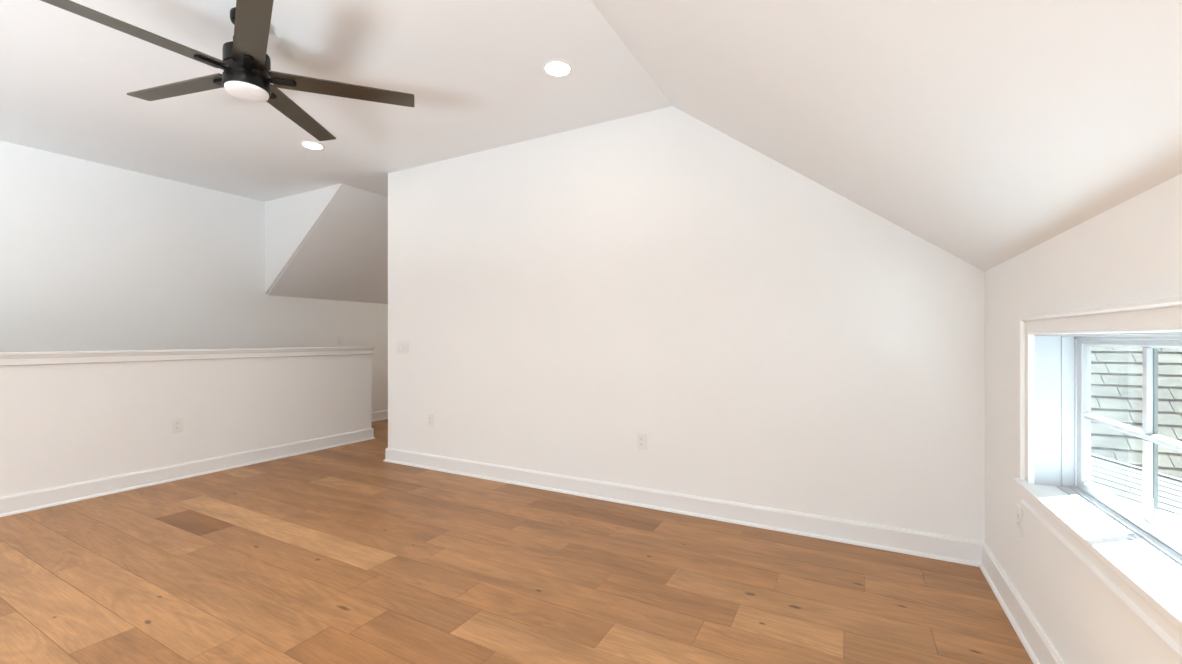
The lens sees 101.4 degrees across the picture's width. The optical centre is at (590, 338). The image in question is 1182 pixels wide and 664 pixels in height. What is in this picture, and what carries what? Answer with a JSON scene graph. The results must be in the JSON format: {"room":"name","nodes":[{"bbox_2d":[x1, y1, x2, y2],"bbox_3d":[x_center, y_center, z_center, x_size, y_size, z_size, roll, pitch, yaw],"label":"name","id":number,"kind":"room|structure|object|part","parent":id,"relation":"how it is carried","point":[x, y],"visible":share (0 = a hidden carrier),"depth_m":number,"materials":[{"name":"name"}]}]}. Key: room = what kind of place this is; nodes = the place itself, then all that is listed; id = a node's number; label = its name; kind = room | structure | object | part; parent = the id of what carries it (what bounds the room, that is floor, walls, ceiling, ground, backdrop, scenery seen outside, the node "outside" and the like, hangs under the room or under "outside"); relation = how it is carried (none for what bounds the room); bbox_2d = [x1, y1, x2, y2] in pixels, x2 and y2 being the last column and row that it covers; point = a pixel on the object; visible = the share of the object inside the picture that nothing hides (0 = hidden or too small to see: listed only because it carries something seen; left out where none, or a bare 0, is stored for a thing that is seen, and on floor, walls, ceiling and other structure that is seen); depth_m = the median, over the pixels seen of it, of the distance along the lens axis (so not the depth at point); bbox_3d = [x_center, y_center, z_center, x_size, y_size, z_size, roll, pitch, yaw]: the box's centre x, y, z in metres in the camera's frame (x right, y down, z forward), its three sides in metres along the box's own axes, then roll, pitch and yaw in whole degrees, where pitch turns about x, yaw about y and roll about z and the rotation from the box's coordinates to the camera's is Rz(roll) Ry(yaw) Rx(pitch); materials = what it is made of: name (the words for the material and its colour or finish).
{"room":"empty loft room","nodes":[
{"label":"empty loft room","id":0,"kind":"room"},
{"bbox_2d":[0,346,374,516],"bbox_3d":[-4.204,0.648,2.991,0.185,1.104,6.484,0,0,28],"label":"wall","id":1,"kind":"structure","parent":0,"point":[75,426],"depth_m":4.00,"materials":[{"name":"paint"}]},
{"bbox_2d":[172,418,181,432],"bbox_3d":[-3.522,0.741,4.117,0.008,0.117,0.072,0,0,28],"label":"wall outlet","id":2,"kind":"object","parent":1,"relation":"attached to","point":[176,423],"visible":1,"depth_m":4.11,"materials":[{"name":"plastic"}]},
{"bbox_3d":[-4.206,0.151,2.988,0.167,0.070,6.476,0,0,28],"label":"cap trim","id":3,"kind":"part","parent":1,"relation":"part of","materials":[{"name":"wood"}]},
{"bbox_3d":[-4.204,1.135,2.991,0.183,0.130,6.484,0,0,28],"label":"baseboard","id":4,"kind":"part","parent":1,"relation":"part of","materials":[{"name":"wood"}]},
{"bbox_2d":[0,140,387,411],"bbox_3d":[-4.264,-0.224,5.133,0.140,2.888,10.400,0,0,28],"label":"wall","id":5,"kind":"structure","parent":0,"point":[94,256],"depth_m":4.73,"materials":[{"name":"paint"}]},
{"bbox_2d":[338,336,342,344],"bbox_3d":[-3.401,0.030,6.577,0.011,0.117,0.072,0,0,28],"label":"light switch","id":6,"kind":"object","parent":5,"relation":"attached to","point":[340,338],"visible":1,"depth_m":6.57,"materials":[{"name":"plastic"}]},
{"bbox_2d":[372,410,387,421],"bbox_3d":[-4.189,1.135,5.093,0.029,0.130,10.200,0,0,28],"label":"baseboard","id":7,"kind":"structure","parent":5,"relation":"attached to","point":[380,415],"depth_m":7.11,"materials":[{"name":"wood"}]},
{"bbox_2d":[0,419,1032,663],"bbox_3d":[-1.265,1.260,3.449,6.937,0.120,10.556,0,0,28],"label":"floor","id":8,"kind":"structure","parent":0,"point":[344,554],"depth_m":2.40,"materials":[{"name":"brown wood"}]},
{"bbox_2d":[0,0,1181,303],"bbox_3d":[-1.206,-0.975,3.465,7.027,1.525,10.440,0,0,28],"label":"ceiling","id":9,"kind":"structure","parent":0,"point":[987,132],"depth_m":2.41,"materials":[{"name":"paint"}]},
{"bbox_2d":[41,0,413,140],"bbox_3d":[-1.764,-1.417,2.404,1.522,0.400,1.499,0,0,28],"label":"ceiling fan","id":10,"kind":"object","parent":9,"relation":"hanging from","point":[247,75],"visible":1,"depth_m":2.38,"materials":[{"name":"brown metal"}]},
{"bbox_3d":[-1.980,-1.322,2.061,0.126,0.025,0.684,0,0,34],"label":"blade","id":11,"kind":"part","parent":10,"relation":"part of","materials":[{"name":"brown wood"}]},
{"bbox_3d":[-2.156,-1.322,2.556,0.684,0.025,0.126,0,0,16],"label":"blade","id":12,"kind":"part","parent":10,"relation":"part of","materials":[{"name":"brown wood"}]},
{"bbox_3d":[-1.454,-1.322,2.075,0.126,0.025,0.684,0,0,-38],"label":"blade","id":13,"kind":"part","parent":10,"relation":"part of","materials":[{"name":"brown wood"}]},
{"bbox_3d":[-1.739,-1.322,2.876,0.126,0.025,0.684,0,0,-2],"label":"blade","id":14,"kind":"part","parent":10,"relation":"part of","materials":[{"name":"brown wood"}]},
{"bbox_3d":[-1.306,-1.322,2.579,0.684,0.025,0.126,0,0,-20],"label":"blade","id":15,"kind":"part","parent":10,"relation":"part of","materials":[{"name":"brown wood"}]},
{"bbox_2d":[300,141,324,149],"bbox_3d":[-2.328,-1.613,4.044,0.176,0.010,0.176,0,0,28],"label":"recessed light","id":16,"kind":"object","parent":9,"relation":"in","point":[308,144],"visible":1,"depth_m":4.05,"materials":[{"name":"plastic"}]},
{"bbox_2d":[543,59,571,76],"bbox_3d":[-0.199,-1.613,2.892,0.176,0.010,0.176,0,0,28],"label":"recessed light","id":17,"kind":"object","parent":9,"relation":"in","point":[556,67],"visible":1,"depth_m":2.88,"materials":[{"name":"plastic"}]},
{"bbox_2d":[265,106,984,540],"bbox_3d":[-0.846,-0.219,4.196,6.807,2.878,0.158,0,0,28],"label":"wall","id":18,"kind":"structure","parent":0,"point":[775,340],"depth_m":3.35,"materials":[{"name":"paint"}]},
{"bbox_2d":[396,341,408,352],"bbox_3d":[-1.811,0.084,4.639,0.165,0.117,0.011,0,0,28],"label":"light switch","id":19,"kind":"object","parent":18,"relation":"attached to","point":[401,346],"visible":1,"depth_m":4.63,"materials":[{"name":"plastic"}]},
{"bbox_2d":[428,414,433,426],"bbox_3d":[-1.479,0.755,4.462,0.072,0.117,0.008,0,0,28],"label":"wall outlet","id":20,"kind":"object","parent":18,"relation":"attached to","point":[430,416],"visible":1,"depth_m":4.46,"materials":[{"name":"plastic"}]},
{"bbox_2d":[637,433,646,449],"bbox_3d":[0.364,0.740,3.470,0.072,0.117,0.008,0,0,28],"label":"wall outlet","id":21,"kind":"object","parent":18,"relation":"attached to","point":[641,438],"visible":1,"depth_m":3.47,"materials":[{"name":"plastic"}]},
{"bbox_2d":[383,448,983,566],"bbox_3d":[0.024,1.135,3.642,4.650,0.130,0.029,0,0,28],"label":"baseboard","id":22,"kind":"structure","parent":18,"relation":"attached to","point":[959,550],"depth_m":3.17,"materials":[{"name":"wood"}]},
{"bbox_2d":[985,173,1181,663],"bbox_3d":[0.768,0.433,-0.031,0.142,1.573,6.072,0,0,28],"label":"wall","id":23,"kind":"structure","parent":0,"point":[1131,251],"depth_m":1.59,"materials":[{"name":"paint"}]},
{"bbox_2d":[1016,504,1022,536],"bbox_3d":[1.784,0.758,2.016,0.008,0.117,0.072,0,0,28],"label":"wall outlet","id":24,"kind":"object","parent":23,"relation":"attached to","point":[1019,511],"visible":1,"depth_m":2.00,"materials":[{"name":"plastic"}]},
{"bbox_2d":[1017,511,1019,529],"bbox_3d":[1.783,0.758,2.017,0.004,0.067,0.033,0,0,28],"label":"receptacle","id":25,"kind":"object","parent":24,"relation":"attached to","point":[1018,512],"depth_m":2.01,"materials":[{"name":"plastic"}]},
{"bbox_2d":[979,541,1064,663],"bbox_3d":[0.683,1.135,-0.009,0.029,0.130,5.832,0,0,28],"label":"baseboard","id":26,"kind":"structure","parent":23,"relation":"attached to","point":[1036,643],"depth_m":1.98,"materials":[{"name":"wood"}]},
{"bbox_2d":[1013,296,1181,663],"bbox_3d":[1.422,0.293,1.231,0.187,0.762,1.540,0,0,28],"label":"window","id":27,"kind":"structure","parent":23,"relation":"in","point":[1136,558],"depth_m":1.47,"materials":[{"name":"wood"}]},
{"bbox_3d":[1.710,0.236,1.900,0.028,0.648,0.074,0,0,28],"label":"casing","id":28,"kind":"part","parent":27,"relation":"part of","materials":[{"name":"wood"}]},
{"bbox_3d":[1.366,-0.051,1.260,0.028,0.074,1.528,0,0,28],"label":"head casing","id":29,"kind":"part","parent":27,"relation":"part of","materials":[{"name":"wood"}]},
{"bbox_3d":[1.470,0.280,1.203,0.075,0.620,1.427,0,0,28],"label":"frame","id":30,"kind":"part","parent":27,"relation":"part of","materials":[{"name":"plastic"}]},
{"bbox_3d":[1.492,0.277,1.192,0.022,0.546,1.357,0,0,28],"label":"sash","id":31,"kind":"part","parent":27,"relation":"part of","materials":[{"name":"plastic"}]},
{"label":"outside","id":32,"kind":"structure","parent":0,"visible":0},
{"bbox_2d":[1086,339,1181,534],"bbox_3d":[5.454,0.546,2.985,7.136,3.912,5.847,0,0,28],"label":"window glass","id":33,"kind":"structure","parent":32,"point":[1116,372],"depth_m":4.17,"materials":[{"name":"clear glass"}]}
]}

